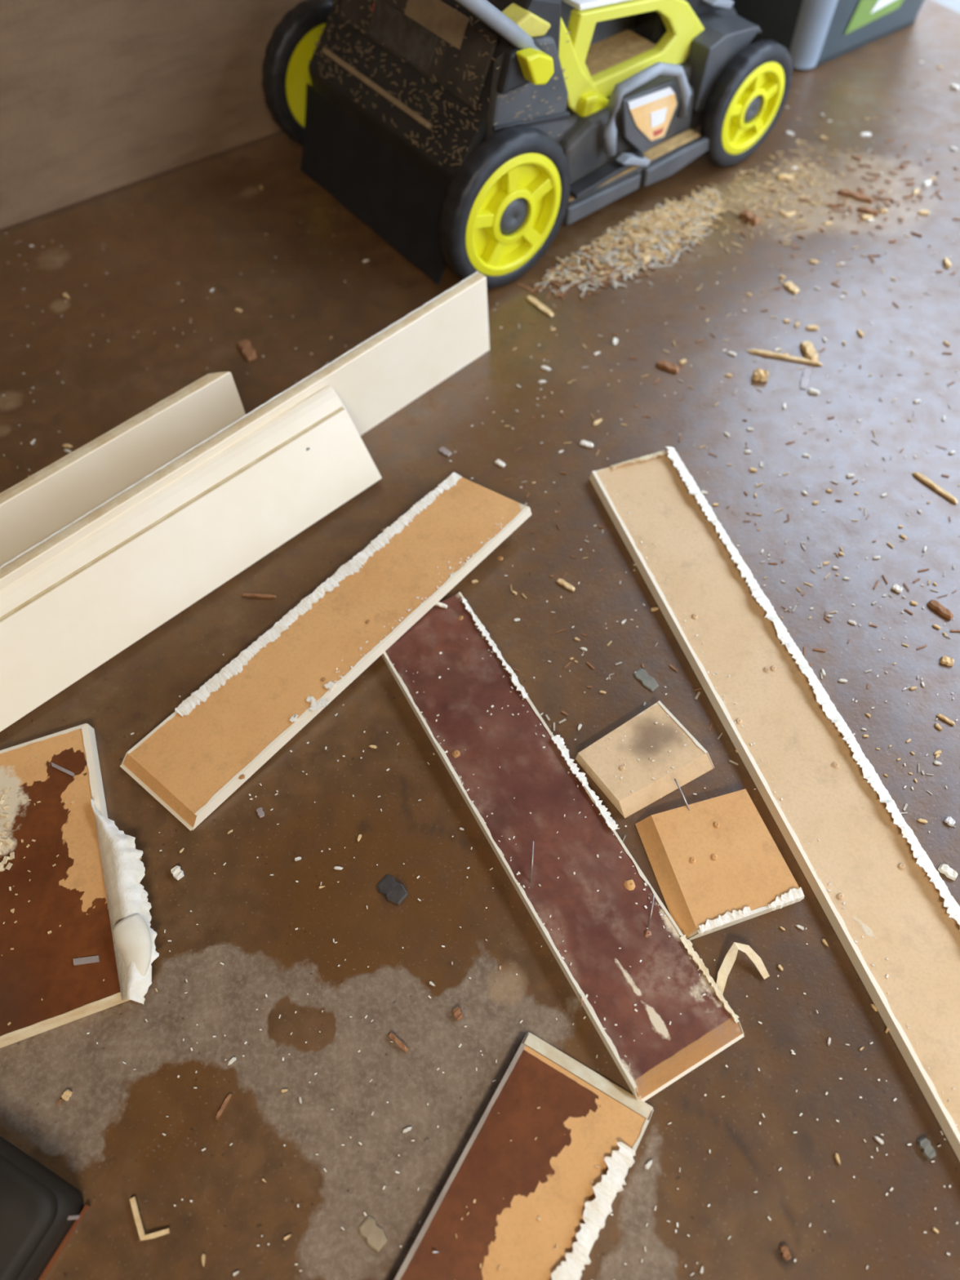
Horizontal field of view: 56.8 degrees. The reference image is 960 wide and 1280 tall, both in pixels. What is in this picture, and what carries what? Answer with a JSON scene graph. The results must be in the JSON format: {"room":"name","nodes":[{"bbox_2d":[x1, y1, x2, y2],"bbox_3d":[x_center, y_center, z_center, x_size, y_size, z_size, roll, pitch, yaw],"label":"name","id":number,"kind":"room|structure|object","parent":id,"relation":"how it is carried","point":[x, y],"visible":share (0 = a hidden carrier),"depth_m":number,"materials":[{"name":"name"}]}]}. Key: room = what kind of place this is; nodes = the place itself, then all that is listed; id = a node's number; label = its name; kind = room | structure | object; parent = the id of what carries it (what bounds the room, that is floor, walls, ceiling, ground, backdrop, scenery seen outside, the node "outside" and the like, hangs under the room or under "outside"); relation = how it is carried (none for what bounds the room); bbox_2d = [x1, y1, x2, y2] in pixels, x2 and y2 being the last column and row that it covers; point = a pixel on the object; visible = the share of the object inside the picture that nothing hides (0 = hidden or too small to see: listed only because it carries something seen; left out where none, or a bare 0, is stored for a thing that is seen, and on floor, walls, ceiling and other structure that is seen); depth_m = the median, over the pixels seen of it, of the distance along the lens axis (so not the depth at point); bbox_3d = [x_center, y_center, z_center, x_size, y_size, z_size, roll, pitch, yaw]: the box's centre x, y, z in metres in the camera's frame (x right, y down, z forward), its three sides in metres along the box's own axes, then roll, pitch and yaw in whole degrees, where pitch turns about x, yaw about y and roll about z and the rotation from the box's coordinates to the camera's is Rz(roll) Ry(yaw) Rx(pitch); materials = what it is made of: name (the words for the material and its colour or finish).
{"room":"garage","nodes":[
{"label":"garage","id":0,"kind":"room"},
{"bbox_2d":[0,0,303,229],"bbox_3d":[-1.142,-1.389,0.530,4.870,2.620,0.150,-29,62,-16],"label":"wall","id":1,"kind":"structure","parent":0,"point":[97,97],"depth_m":1.61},
{"bbox_2d":[0,0,959,1279],"bbox_3d":[0.203,1.143,0.472,4.720,0.001,4.970,-29,62,-16],"label":"floor","id":2,"kind":"structure","parent":0,"point":[201,224],"depth_m":1.13,"materials":[{"name":"concrete"}]},
{"bbox_2d":[0,1135,90,1279],"bbox_3d":[-0.574,0.560,0.807,0.323,0.060,0.260,23,62,15],"label":"case","id":3,"kind":"object","parent":2,"relation":"on","point":[40,1211],"visible":1,"depth_m":0.81,"materials":[{"name":"plastic"}]},
{"bbox_2d":[62,293,69,298],"bbox_3d":[-0.722,-0.601,1.548,0.018,0.004,0.008,36,66,21],"label":"flake","id":4,"kind":"object","parent":2,"relation":"on","point":[64,295],"visible":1,"depth_m":1.55,"materials":[{"name":"brown wood"}]},
{"bbox_2d":[61,1089,72,1101],"bbox_3d":[-0.418,0.460,0.897,0.008,0.004,0.009,22,62,14],"label":"chip","id":5,"kind":"object","parent":2,"relation":"on","point":[67,1094],"visible":1,"depth_m":0.90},
{"bbox_2d":[62,444,72,447],"bbox_3d":[-0.634,-0.299,1.363,0.016,0.003,0.005,3,59,3],"label":"flake","id":6,"kind":"object","parent":2,"relation":"on","point":[64,445],"visible":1,"depth_m":1.36,"materials":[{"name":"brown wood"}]},
{"bbox_2d":[0,723,159,1048],"bbox_3d":[-0.520,0.274,0.994,0.281,0.036,0.354,-18,60,-10],"label":"trim board","id":7,"kind":"object","parent":2,"relation":"on","point":[77,937],"visible":1,"depth_m":0.98,"materials":[{"name":"beige paint"}]},
{"bbox_2d":[0,371,245,566],"bbox_3d":[-0.661,-0.108,1.173,0.827,0.134,0.025,-38,65,-20],"label":"trim board","id":8,"kind":"object","parent":2,"relation":"on","point":[51,499],"visible":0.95,"depth_m":1.22,"materials":[{"name":"white paint"}]},
{"bbox_2d":[129,1196,169,1240],"bbox_3d":[-0.318,0.552,0.838,0.050,0.004,0.021,29,64,18],"label":"straw","id":9,"kind":"object","parent":2,"relation":"on","point":[133,1202],"visible":1,"depth_m":0.83,"materials":[{"name":"plant"}]},
{"bbox_2d":[171,865,183,879],"bbox_3d":[-0.346,0.265,1.013,0.012,0.006,0.016,-35,64,-18],"label":"chip","id":10,"kind":"object","parent":2,"relation":"on","point":[177,873],"visible":1,"depth_m":1.01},
{"bbox_2d":[0,385,382,731],"bbox_3d":[-0.497,-0.049,1.139,0.864,0.122,0.100,-38,65,-20],"label":"trim board","id":11,"kind":"object","parent":2,"relation":"on","point":[84,606],"visible":1,"depth_m":1.17,"materials":[{"name":"white paint"}]},
{"bbox_2d":[201,1253,204,1266],"bbox_3d":[-0.257,0.576,0.824,0.004,0.002,0.011,-13,59,-6],"label":"flake","id":12,"kind":"object","parent":2,"relation":"on","point":[202,1255],"visible":1,"depth_m":0.82,"materials":[{"name":"brown wood"}]},
{"bbox_2d":[215,1093,231,1119],"bbox_3d":[-0.257,0.467,0.889,0.004,0.003,0.026,21,62,14],"label":"wood sliver","id":13,"kind":"object","parent":2,"relation":"on","point":[225,1102],"visible":1,"depth_m":0.89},
{"bbox_2d":[227,1057,236,1065],"bbox_3d":[-0.255,0.433,0.911,0.004,0.002,0.011,39,67,22],"label":"flake","id":14,"kind":"object","parent":2,"relation":"on","point":[233,1060],"visible":1,"depth_m":0.91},
{"bbox_2d":[0,271,489,591],"bbox_3d":[-0.357,-0.224,1.234,1.001,0.138,0.025,-39,66,-20],"label":"trim board","id":15,"kind":"object","parent":2,"relation":"on","point":[387,371],"visible":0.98,"depth_m":1.30,"materials":[{"name":"white paint"}]},
{"bbox_2d":[238,339,257,361],"bbox_3d":[-0.385,-0.481,1.467,0.022,0.006,0.052,-24,61,-13],"label":"chip","id":16,"kind":"object","parent":2,"relation":"on","point":[248,352],"visible":1,"depth_m":1.46,"materials":[{"name":"wood"}]},
{"bbox_2d":[241,592,275,598],"bbox_3d":[-0.302,-0.061,1.211,0.048,0.003,0.005,3,59,3],"label":"straw","id":17,"kind":"object","parent":2,"relation":"on","point":[248,594],"visible":1,"depth_m":1.21,"materials":[{"name":"brown plant"}]},
{"bbox_2d":[256,806,264,817],"bbox_3d":[-0.260,0.204,1.051,0.008,0.001,0.013,-25,61,-14],"label":"chip","id":18,"kind":"object","parent":2,"relation":"on","point":[260,813],"visible":1,"depth_m":1.05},
{"bbox_2d":[120,471,531,831],"bbox_3d":[-0.166,-0.001,1.145,0.179,0.052,0.617,39,67,22],"label":"trim board","id":19,"kind":"object","parent":2,"relation":"on","point":[220,735],"visible":1,"depth_m":1.13,"materials":[{"name":"brown wood"}]},
{"bbox_2d":[333,866,342,870],"bbox_3d":[-0.162,0.261,1.014,0.012,0.002,0.004,3,59,3],"label":"flake","id":20,"kind":"object","parent":2,"relation":"on","point":[338,868],"visible":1,"depth_m":1.01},
{"bbox_2d":[358,1216,387,1251],"bbox_3d":[-0.100,0.557,0.832,0.028,0.001,0.018,40,67,22],"label":"chip","id":21,"kind":"object","parent":2,"relation":"on","point":[375,1235],"visible":1,"depth_m":0.83,"materials":[{"name":"wood"}]},
{"bbox_2d":[376,874,408,905],"bbox_3d":[-0.099,0.281,1.000,0.034,0.001,0.024,35,66,20],"label":"scrap","id":22,"kind":"object","parent":2,"relation":"on","point":[395,892],"visible":1,"depth_m":1.00,"materials":[{"name":"grey"}]},
{"bbox_2d":[387,1031,408,1052],"bbox_3d":[-0.085,0.415,0.917,0.026,0.004,0.006,35,65,20],"label":"wood sliver","id":23,"kind":"object","parent":2,"relation":"on","point":[392,1036],"visible":1,"depth_m":0.92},
{"bbox_2d":[402,1126,411,1133],"bbox_3d":[-0.072,0.484,0.876,0.011,0.002,0.004,-21,61,-11],"label":"flake","id":24,"kind":"object","parent":2,"relation":"on","point":[407,1129],"visible":1,"depth_m":0.88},
{"bbox_2d":[438,446,452,456],"bbox_3d":[-0.053,-0.286,1.343,0.021,0.002,0.012,35,66,20],"label":"chip","id":25,"kind":"object","parent":2,"relation":"on","point":[445,451],"visible":1,"depth_m":1.34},
{"bbox_2d":[452,1006,462,1021],"bbox_3d":[-0.024,0.391,0.929,0.010,0.006,0.012,-21,61,-11],"label":"chip","id":26,"kind":"object","parent":2,"relation":"on","point":[458,1015],"visible":1,"depth_m":0.93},
{"bbox_2d":[2,70,959,1279],"bbox_3d":[0.377,-0.297,1.338,2.377,0.007,1.956,-19,60,-10],"label":"litter","id":27,"kind":"object","parent":2,"relation":"on","point":[833,206],"visible":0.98,"depth_m":1.50,"materials":[{"name":"wood"}]},
{"bbox_2d":[494,459,505,467],"bbox_3d":[0.030,-0.265,1.328,0.016,0.003,0.009,35,66,20],"label":"chip","id":28,"kind":"object","parent":2,"relation":"on","point":[501,464],"visible":1,"depth_m":1.33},
{"bbox_2d":[393,1031,653,1279],"bbox_3d":[-0.034,0.639,0.769,0.149,0.024,0.570,27,63,17],"label":"trim board","id":29,"kind":"object","parent":2,"relation":"on","point":[531,1193],"visible":1,"depth_m":0.84,"materials":[{"name":"beige paint"}]},
{"bbox_2d":[262,0,792,288],"bbox_3d":[-0.163,-1.054,1.232,1.415,0.996,0.596,-34,64,-18],"label":"lawn mower","id":30,"kind":"object","parent":2,"relation":"on","point":[464,134],"depth_m":1.49,"materials":[{"name":"plastic"}]},
{"bbox_2d":[525,295,554,316],"bbox_3d":[0.102,-0.570,1.512,0.012,0.003,0.067,-36,64,-19],"label":"chip","id":31,"kind":"object","parent":2,"relation":"on","point":[533,300],"visible":1,"depth_m":1.51,"materials":[{"name":"wood"}]},
{"bbox_2d":[540,365,551,370],"bbox_3d":[0.106,-0.439,1.433,0.019,0.004,0.006,21,61,13],"label":"flake","id":32,"kind":"object","parent":2,"relation":"on","point":[544,367],"visible":1,"depth_m":1.43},
{"bbox_2d":[381,591,744,1101],"bbox_3d":[0.068,0.192,1.029,0.143,0.041,0.626,-25,61,-13],"label":"trim board","id":33,"kind":"object","parent":2,"relation":"on","point":[655,1005],"visible":1,"depth_m":1.00,"materials":[{"name":"brown wood"}]},
{"bbox_2d":[435,601,447,608],"bbox_3d":[-0.053,-0.048,1.177,0.021,0.003,0.006,18,61,12],"label":"chip","id":34,"kind":"object","parent":33,"relation":"on","point":[439,604],"visible":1,"depth_m":1.18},
{"bbox_2d":[556,578,575,591],"bbox_3d":[0.117,-0.076,1.212,0.028,0.003,0.008,34,65,20],"label":"chip","id":35,"kind":"object","parent":2,"relation":"on","point":[561,581],"visible":1,"depth_m":1.21,"materials":[{"name":"brown wood"}]},
{"bbox_2d":[579,440,593,448],"bbox_3d":[0.162,-0.298,1.345,0.021,0.003,0.010,20,61,13],"label":"chip","id":36,"kind":"object","parent":2,"relation":"on","point":[583,442],"visible":1,"depth_m":1.34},
{"bbox_2d":[592,418,602,425],"bbox_3d":[0.182,-0.337,1.369,0.019,0.004,0.006,-35,64,-18],"label":"flake","id":37,"kind":"object","parent":2,"relation":"on","point":[597,421],"visible":1,"depth_m":1.37,"materials":[{"name":"brown wood"}]},
{"bbox_2d":[612,337,617,345],"bbox_3d":[0.223,-0.493,1.462,0.008,0.004,0.018,12,60,8],"label":"flake","id":38,"kind":"object","parent":2,"relation":"on","point":[615,340],"visible":1,"depth_m":1.46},
{"bbox_2d":[517,186,725,301],"bbox_3d":[0.289,-0.708,1.580,0.469,0.033,0.142,-35,64,-18],"label":"pile","id":39,"kind":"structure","parent":2,"relation":"on","point":[651,233],"depth_m":1.58,"materials":[{"name":"plant"}]},
{"bbox_2d":[575,700,714,817],"bbox_3d":[0.199,0.144,1.066,0.132,0.021,0.103,-30,63,-16],"label":"trim offcut","id":40,"kind":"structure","parent":2,"relation":"on","point":[638,762],"depth_m":1.06,"materials":[{"name":"beige paint"}]},
{"bbox_2d":[633,667,658,691],"bbox_3d":[0.213,0.050,1.134,0.018,0.002,0.034,-35,64,-18],"label":"chip","id":41,"kind":"object","parent":2,"relation":"on","point":[641,674],"visible":1,"depth_m":1.13,"materials":[{"name":"paint"}]},
{"bbox_2d":[641,254,650,263],"bbox_3d":[0.296,-0.675,1.570,0.011,0.006,0.026,35,65,20],"label":"flake","id":42,"kind":"object","parent":2,"relation":"on","point":[646,259],"visible":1,"depth_m":1.57,"materials":[{"name":"brown wood"}]},
{"bbox_2d":[644,1160,652,1169],"bbox_3d":[0.163,0.506,0.857,0.005,0.003,0.011,38,67,21],"label":"flake","id":43,"kind":"object","parent":2,"relation":"on","point":[649,1163],"visible":1,"depth_m":0.86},
{"bbox_2d":[650,607,658,611],"bbox_3d":[0.234,-0.042,1.189,0.012,0.003,0.005,-12,59,-6],"label":"flake","id":44,"kind":"object","parent":2,"relation":"on","point":[653,609],"visible":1,"depth_m":1.19,"materials":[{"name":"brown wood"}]},
{"bbox_2d":[656,360,679,373],"bbox_3d":[0.302,-0.441,1.427,0.038,0.007,0.013,28,63,17],"label":"chip","id":45,"kind":"object","parent":2,"relation":"on","point":[669,366],"visible":1,"depth_m":1.43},
{"bbox_2d":[679,359,686,364],"bbox_3d":[0.328,-0.451,1.435,0.015,0.004,0.007,-33,64,-18],"label":"flake","id":46,"kind":"object","parent":2,"relation":"on","point":[683,361],"visible":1,"depth_m":1.43,"materials":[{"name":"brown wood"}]},
{"bbox_2d":[635,778,804,940],"bbox_3d":[0.261,0.236,1.004,0.144,0.031,0.170,-16,60,-9],"label":"trim offcut","id":47,"kind":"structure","parent":2,"relation":"on","point":[716,864],"depth_m":0.99,"materials":[{"name":"beige paint"}]},
{"bbox_2d":[727,351,736,355],"bbox_3d":[0.410,-0.466,1.443,0.016,0.003,0.006,18,61,12],"label":"flake","id":48,"kind":"object","parent":2,"relation":"on","point":[731,353],"visible":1,"depth_m":1.44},
{"bbox_2d":[715,942,769,994],"bbox_3d":[0.272,0.346,0.943,0.062,0.017,0.043,-16,60,-8],"label":"paint curl","id":49,"kind":"object","parent":2,"relation":"on","point":[729,960],"visible":1,"depth_m":0.94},
{"bbox_2d":[737,208,759,224],"bbox_3d":[0.493,-0.776,1.624,0.018,0.011,0.039,-39,66,-20],"label":"chip","id":50,"kind":"object","parent":2,"relation":"on","point":[746,215],"visible":1,"depth_m":1.62,"materials":[{"name":"wood"}]},
{"bbox_2d":[749,467,756,471],"bbox_3d":[0.404,-0.253,1.313,0.012,0.003,0.006,12,60,8],"label":"flake","id":51,"kind":"object","parent":2,"relation":"on","point":[753,469],"visible":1,"depth_m":1.31,"materials":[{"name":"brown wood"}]},
{"bbox_2d":[751,368,768,382],"bbox_3d":[0.446,-0.421,1.408,0.024,0.013,0.016,9,59,7],"label":"chip","id":52,"kind":"object","parent":2,"relation":"on","point":[759,375],"visible":1,"depth_m":1.41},
{"bbox_2d":[589,446,959,1161],"bbox_3d":[0.409,0.185,1.032,0.137,0.029,1.126,-17,60,-9],"label":"trim board","id":53,"kind":"object","parent":2,"relation":"on","point":[893,914],"visible":1,"depth_m":1.05,"materials":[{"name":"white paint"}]},
{"bbox_2d":[778,209,786,216],"bbox_3d":[0.558,-0.787,1.634,0.007,0.004,0.021,-24,61,-13],"label":"flake","id":54,"kind":"object","parent":2,"relation":"on","point":[781,211],"visible":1,"depth_m":1.63,"materials":[{"name":"brown wood"}]},
{"bbox_2d":[747,348,822,365],"bbox_3d":[0.493,-0.459,1.435,0.120,0.004,0.007,15,60,10],"label":"wood sliver","id":55,"kind":"object","parent":2,"relation":"on","point":[755,351],"visible":1,"depth_m":1.43,"materials":[{"name":"wood"}]},
{"bbox_2d":[778,1244,791,1261],"bbox_3d":[0.281,0.565,0.817,0.008,0.006,0.012,-18,60,-10],"label":"chip","id":56,"kind":"object","parent":2,"relation":"on","point":[785,1254],"visible":1,"depth_m":0.82,"materials":[{"name":"brown wood"}]},
{"bbox_2d":[776,173,795,180],"bbox_3d":[0.583,-0.882,1.690,0.033,0.007,0.013,-2,59,0],"label":"chip","id":57,"kind":"object","parent":2,"relation":"on","point":[781,176],"visible":1,"depth_m":1.69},
{"bbox_2d":[785,130,794,135],"bbox_3d":[0.618,-1.010,1.768,0.019,0.005,0.008,26,63,16],"label":"flake","id":58,"kind":"object","parent":2,"relation":"on","point":[788,132],"visible":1,"depth_m":1.77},
{"bbox_2d":[784,211,795,217],"bbox_3d":[0.571,-0.784,1.631,0.025,0.005,0.008,-23,61,-13],"label":"flake","id":59,"kind":"object","parent":2,"relation":"on","point":[791,213],"visible":1,"depth_m":1.63,"materials":[{"name":"brown wood"}]},
{"bbox_2d":[782,280,799,293],"bbox_3d":[0.535,-0.607,1.524,0.016,0.004,0.030,-27,62,-14],"label":"chip","id":60,"kind":"object","parent":2,"relation":"on","point":[790,286],"visible":1,"depth_m":1.52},
{"bbox_2d":[795,924,804,930],"bbox_3d":[0.350,0.314,0.970,0.010,0.002,0.004,22,62,14],"label":"flake","id":61,"kind":"object","parent":2,"relation":"on","point":[799,926],"visible":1,"depth_m":0.97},
{"bbox_2d":[800,367,811,390],"bbox_3d":[0.518,-0.416,1.411,0.014,0.001,0.052,16,60,11],"label":"strip","id":62,"kind":"object","parent":2,"relation":"on","point":[806,372],"visible":1,"depth_m":1.41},
{"bbox_2d":[800,340,817,361],"bbox_3d":[0.534,-0.469,1.438,0.018,0.009,0.047,-10,59,-5],"label":"chip","id":63,"kind":"object","parent":2,"relation":"on","point":[810,352],"visible":1,"depth_m":1.44,"materials":[{"name":"wood"}]},
{"bbox_2d":[804,324,818,329],"bbox_3d":[0.551,-0.518,1.470,0.023,0.005,0.009,-1,59,0],"label":"flake","id":64,"kind":"object","parent":2,"relation":"on","point":[810,326],"visible":1,"depth_m":1.47,"materials":[{"name":"brown wood"}]},
{"bbox_2d":[807,387,820,394],"bbox_3d":[0.525,-0.392,1.394,0.020,0.005,0.009,14,60,10],"label":"flake","id":65,"kind":"object","parent":2,"relation":"on","point":[811,390],"visible":1,"depth_m":1.39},
{"bbox_2d":[808,259,818,263],"bbox_3d":[0.587,-0.666,1.560,0.017,0.004,0.006,13,60,9],"label":"flake","id":66,"kind":"object","parent":2,"relation":"on","point":[815,261],"visible":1,"depth_m":1.56,"materials":[{"name":"brown wood"}]},
{"bbox_2d":[819,135,827,140],"bbox_3d":[0.681,-0.995,1.758,0.018,0.004,0.006,29,63,17],"label":"flake","id":67,"kind":"object","parent":2,"relation":"on","point":[821,136],"visible":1,"depth_m":1.76,"materials":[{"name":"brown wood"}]},
{"bbox_2d":[822,938,828,946],"bbox_3d":[0.374,0.328,0.961,0.004,0.002,0.010,-29,62,-16],"label":"flake","id":68,"kind":"object","parent":2,"relation":"on","point":[824,940],"visible":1,"depth_m":0.96,"materials":[{"name":"brown wood"}]},
{"bbox_2d":[823,222,832,225],"bbox_3d":[0.634,-0.759,1.615,0.018,0.004,0.006,-10,59,-5],"label":"flake","id":69,"kind":"object","parent":2,"relation":"on","point":[825,223],"visible":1,"depth_m":1.61,"materials":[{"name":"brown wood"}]},
{"bbox_2d":[732,0,924,70],"bbox_3d":[0.750,-1.556,1.749,0.550,0.600,0.460,-31,63,-16],"label":"plastic bin","id":70,"kind":"object","parent":2,"relation":"on","point":[814,33],"visible":0.74,"depth_m":1.87,"materials":[{"name":"plastic"}]},
{"bbox_2d":[834,1152,840,1165],"bbox_3d":[0.346,0.501,0.857,0.004,0.002,0.012,-13,59,-6],"label":"flake","id":71,"kind":"object","parent":2,"relation":"on","point":[837,1157],"visible":1,"depth_m":0.86,"materials":[{"name":"brown wood"}]},
{"bbox_2d":[838,678,847,682],"bbox_3d":[0.461,0.051,1.127,0.012,0.002,0.004,8,59,6],"label":"flake","id":72,"kind":"object","parent":2,"relation":"on","point":[840,679],"visible":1,"depth_m":1.13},
{"bbox_2d":[846,473,854,477],"bbox_3d":[0.545,-0.243,1.304,0.013,0.003,0.006,-8,59,-3],"label":"flake","id":73,"kind":"object","parent":2,"relation":"on","point":[848,475],"visible":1,"depth_m":1.30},
{"bbox_2d":[848,619,857,624],"bbox_3d":[0.492,-0.024,1.172,0.013,0.003,0.004,24,62,15],"label":"flake","id":74,"kind":"object","parent":2,"relation":"on","point":[852,622],"visible":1,"depth_m":1.17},
{"bbox_2d":[836,188,873,203],"bbox_3d":[0.701,-0.829,1.655,0.068,0.007,0.012,26,63,16],"label":"wood sliver","id":75,"kind":"object","parent":2,"relation":"on","point":[847,193],"visible":1,"depth_m":1.65,"materials":[{"name":"wood"}]},
{"bbox_2d":[857,329,863,336],"bbox_3d":[0.627,-0.507,1.462,0.007,0.004,0.018,-19,60,-10],"label":"flake","id":76,"kind":"object","parent":2,"relation":"on","point":[860,332],"visible":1,"depth_m":1.46,"materials":[{"name":"brown wood"}]},
{"bbox_2d":[858,132,871,136],"bbox_3d":[0.765,-1.003,1.760,0.025,0.005,0.010,-4,59,-1],"label":"flake","id":77,"kind":"object","parent":2,"relation":"on","point":[864,134],"visible":1,"depth_m":1.76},
{"bbox_2d":[860,214,872,220],"bbox_3d":[0.707,-0.773,1.621,0.023,0.006,0.010,-3,59,0],"label":"flake","id":78,"kind":"object","parent":2,"relation":"on","point":[864,217],"visible":1,"depth_m":1.62,"materials":[{"name":"brown wood"}]},
{"bbox_2d":[857,206,878,215],"bbox_3d":[0.714,-0.790,1.631,0.039,0.006,0.010,22,62,14],"label":"wood sliver","id":79,"kind":"object","parent":2,"relation":"on","point":[863,209],"visible":1,"depth_m":1.63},
{"bbox_2d":[871,1004,877,1011],"bbox_3d":[0.412,0.384,0.927,0.003,0.002,0.009,-26,62,-14],"label":"flake","id":80,"kind":"object","parent":2,"relation":"on","point":[873,1006],"visible":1,"depth_m":0.93,"materials":[{"name":"brown wood"}]},
{"bbox_2d":[874,1136,884,1144],"bbox_3d":[0.389,0.487,0.864,0.010,0.002,0.004,33,65,19],"label":"flake","id":81,"kind":"object","parent":2,"relation":"on","point":[880,1140],"visible":1,"depth_m":0.86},
{"bbox_2d":[879,208,888,212],"bbox_3d":[0.743,-0.791,1.632,0.017,0.004,0.008,-3,59,0],"label":"flake","id":82,"kind":"object","parent":2,"relation":"on","point":[880,210],"visible":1,"depth_m":1.63,"materials":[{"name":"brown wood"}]},
{"bbox_2d":[891,583,902,592],"bbox_3d":[0.563,-0.070,1.198,0.013,0.004,0.009,36,66,20],"label":"chip","id":83,"kind":"object","parent":2,"relation":"on","point":[895,587],"visible":1,"depth_m":1.20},
{"bbox_2d":[910,600,917,605],"bbox_3d":[0.581,-0.050,1.186,0.010,0.003,0.005,20,61,13],"label":"flake","id":84,"kind":"object","parent":2,"relation":"on","point":[913,602],"visible":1,"depth_m":1.19,"materials":[{"name":"brown wood"}]},
{"bbox_2d":[912,187,919,195],"bbox_3d":[0.817,-0.840,1.660,0.007,0.005,0.022,36,66,21],"label":"flake","id":85,"kind":"object","parent":2,"relation":"on","point":[916,191],"visible":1,"depth_m":1.66,"materials":[{"name":"brown wood"}]},
{"bbox_2d":[913,399,920,403],"bbox_3d":[0.680,-0.372,1.380,0.013,0.003,0.006,-12,59,-6],"label":"flake","id":86,"kind":"object","parent":2,"relation":"on","point":[915,401],"visible":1,"depth_m":1.38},
{"bbox_2d":[916,209,928,214],"bbox_3d":[0.813,-0.784,1.626,0.023,0.005,0.009,-1,59,0],"label":"flake","id":87,"kind":"object","parent":2,"relation":"on","point":[922,211],"visible":1,"depth_m":1.63,"materials":[{"name":"brown wood"}]},
{"bbox_2d":[917,818,928,823],"bbox_3d":[0.514,0.210,1.030,0.012,0.002,0.004,15,60,10],"label":"flake","id":88,"kind":"object","parent":2,"relation":"on","point":[922,820],"visible":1,"depth_m":1.03,"materials":[{"name":"brown wood"}]},
{"bbox_2d":[916,1137,935,1159],"bbox_3d":[0.433,0.492,0.858,0.012,0.006,0.018,-21,61,-11],"label":"crumb","id":89,"kind":"object","parent":2,"relation":"on","point":[928,1151],"visible":1,"depth_m":0.86,"materials":[{"name":"grey paint"}]},
{"bbox_2d":[921,179,932,187],"bbox_3d":[0.844,-0.861,1.672,0.026,0.006,0.011,-35,64,-18],"label":"flake","id":90,"kind":"object","parent":2,"relation":"on","point":[927,183],"visible":1,"depth_m":1.67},
{"bbox_2d":[912,471,958,503],"bbox_3d":[0.662,-0.222,1.288,0.007,0.004,0.076,-35,64,-19],"label":"wood sliver","id":91,"kind":"object","parent":2,"relation":"on","point":[921,477],"visible":1,"depth_m":1.29,"materials":[{"name":"wood"}]},
{"bbox_2d":[932,1226,938,1233],"bbox_3d":[0.425,0.549,0.826,0.006,0.002,0.003,32,64,19],"label":"flake","id":92,"kind":"object","parent":2,"relation":"on","point":[934,1228],"visible":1,"depth_m":0.83,"materials":[{"name":"brown wood"}]},
{"bbox_2d":[932,624,941,629],"bbox_3d":[0.601,-0.018,1.167,0.012,0.002,0.004,31,64,18],"label":"flake","id":93,"kind":"object","parent":2,"relation":"on","point":[936,626],"visible":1,"depth_m":1.17,"materials":[{"name":"brown wood"}]},
{"bbox_2d":[933,760,942,764],"bbox_3d":[0.551,0.148,1.067,0.010,0.002,0.004,13,60,9],"label":"flake","id":94,"kind":"object","parent":2,"relation":"on","point":[937,762],"visible":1,"depth_m":1.07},
{"bbox_2d":[933,750,941,755],"bbox_3d":[0.554,0.136,1.074,0.012,0.002,0.004,-21,61,-11],"label":"flake","id":95,"kind":"object","parent":2,"relation":"on","point":[938,751],"visible":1,"depth_m":1.07,"materials":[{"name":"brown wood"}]},
{"bbox_2d":[934,723,942,730],"bbox_3d":[0.565,0.106,1.091,0.005,0.003,0.011,-30,63,-16],"label":"flake","id":96,"kind":"object","parent":2,"relation":"on","point":[937,725],"visible":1,"depth_m":1.09,"materials":[{"name":"brown wood"}]},
{"bbox_2d":[927,600,953,620],"bbox_3d":[0.612,-0.041,1.178,0.010,0.007,0.036,-37,65,-19],"label":"wood sliver","id":97,"kind":"object","parent":2,"relation":"on","point":[934,604],"visible":1,"depth_m":1.18,"materials":[{"name":"wood"}]},
{"bbox_2d":[937,713,955,725],"bbox_3d":[0.576,0.098,1.096,0.023,0.003,0.004,35,65,20],"label":"chip","id":98,"kind":"object","parent":2,"relation":"on","point":[941,716],"visible":1,"depth_m":1.09,"materials":[{"name":"brown wood"}]},
{"bbox_2d":[942,257,951,267],"bbox_3d":[0.816,-0.660,1.550,0.011,0.006,0.025,-8,59,-3],"label":"flake","id":99,"kind":"object","parent":2,"relation":"on","point":[946,262],"visible":1,"depth_m":1.55,"materials":[{"name":"brown wood"}]},
{"bbox_2d":[940,655,954,666],"bbox_3d":[0.600,0.026,1.137,0.016,0.006,0.011,18,61,12],"label":"chip","id":100,"kind":"object","parent":2,"relation":"on","point":[949,661],"visible":1,"depth_m":1.14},
{"bbox_2d":[937,863,957,880],"bbox_3d":[0.526,0.260,0.996,0.020,0.007,0.011,36,66,21],"label":"chip","id":101,"kind":"object","parent":2,"relation":"on","point":[949,873],"visible":1,"depth_m":0.99,"materials":[{"name":"paint"}]},
{"bbox_2d":[944,816,955,826],"bbox_3d":[0.545,0.210,1.028,0.009,0.004,0.010,-37,65,-19],"label":"chip","id":102,"kind":"object","parent":2,"relation":"on","point":[948,820],"visible":1,"depth_m":1.03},
{"bbox_2d":[949,84,959,89],"bbox_3d":[0.989,-1.151,1.845,0.022,0.005,0.010,31,64,18],"label":"flake","id":103,"kind":"object","parent":2,"relation":"on","point":[953,86],"visible":1,"depth_m":1.84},
{"label":"outside","id":104,"kind":"structure","parent":0,"visible":0},
{"bbox_2d":[933,0,959,13],"bbox_3d":[5.973,-2.052,2.361,9.000,0.116,16.970,-29,62,-16],"label":"driveway","id":105,"kind":"structure","parent":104,"point":[954,5],"depth_m":2.04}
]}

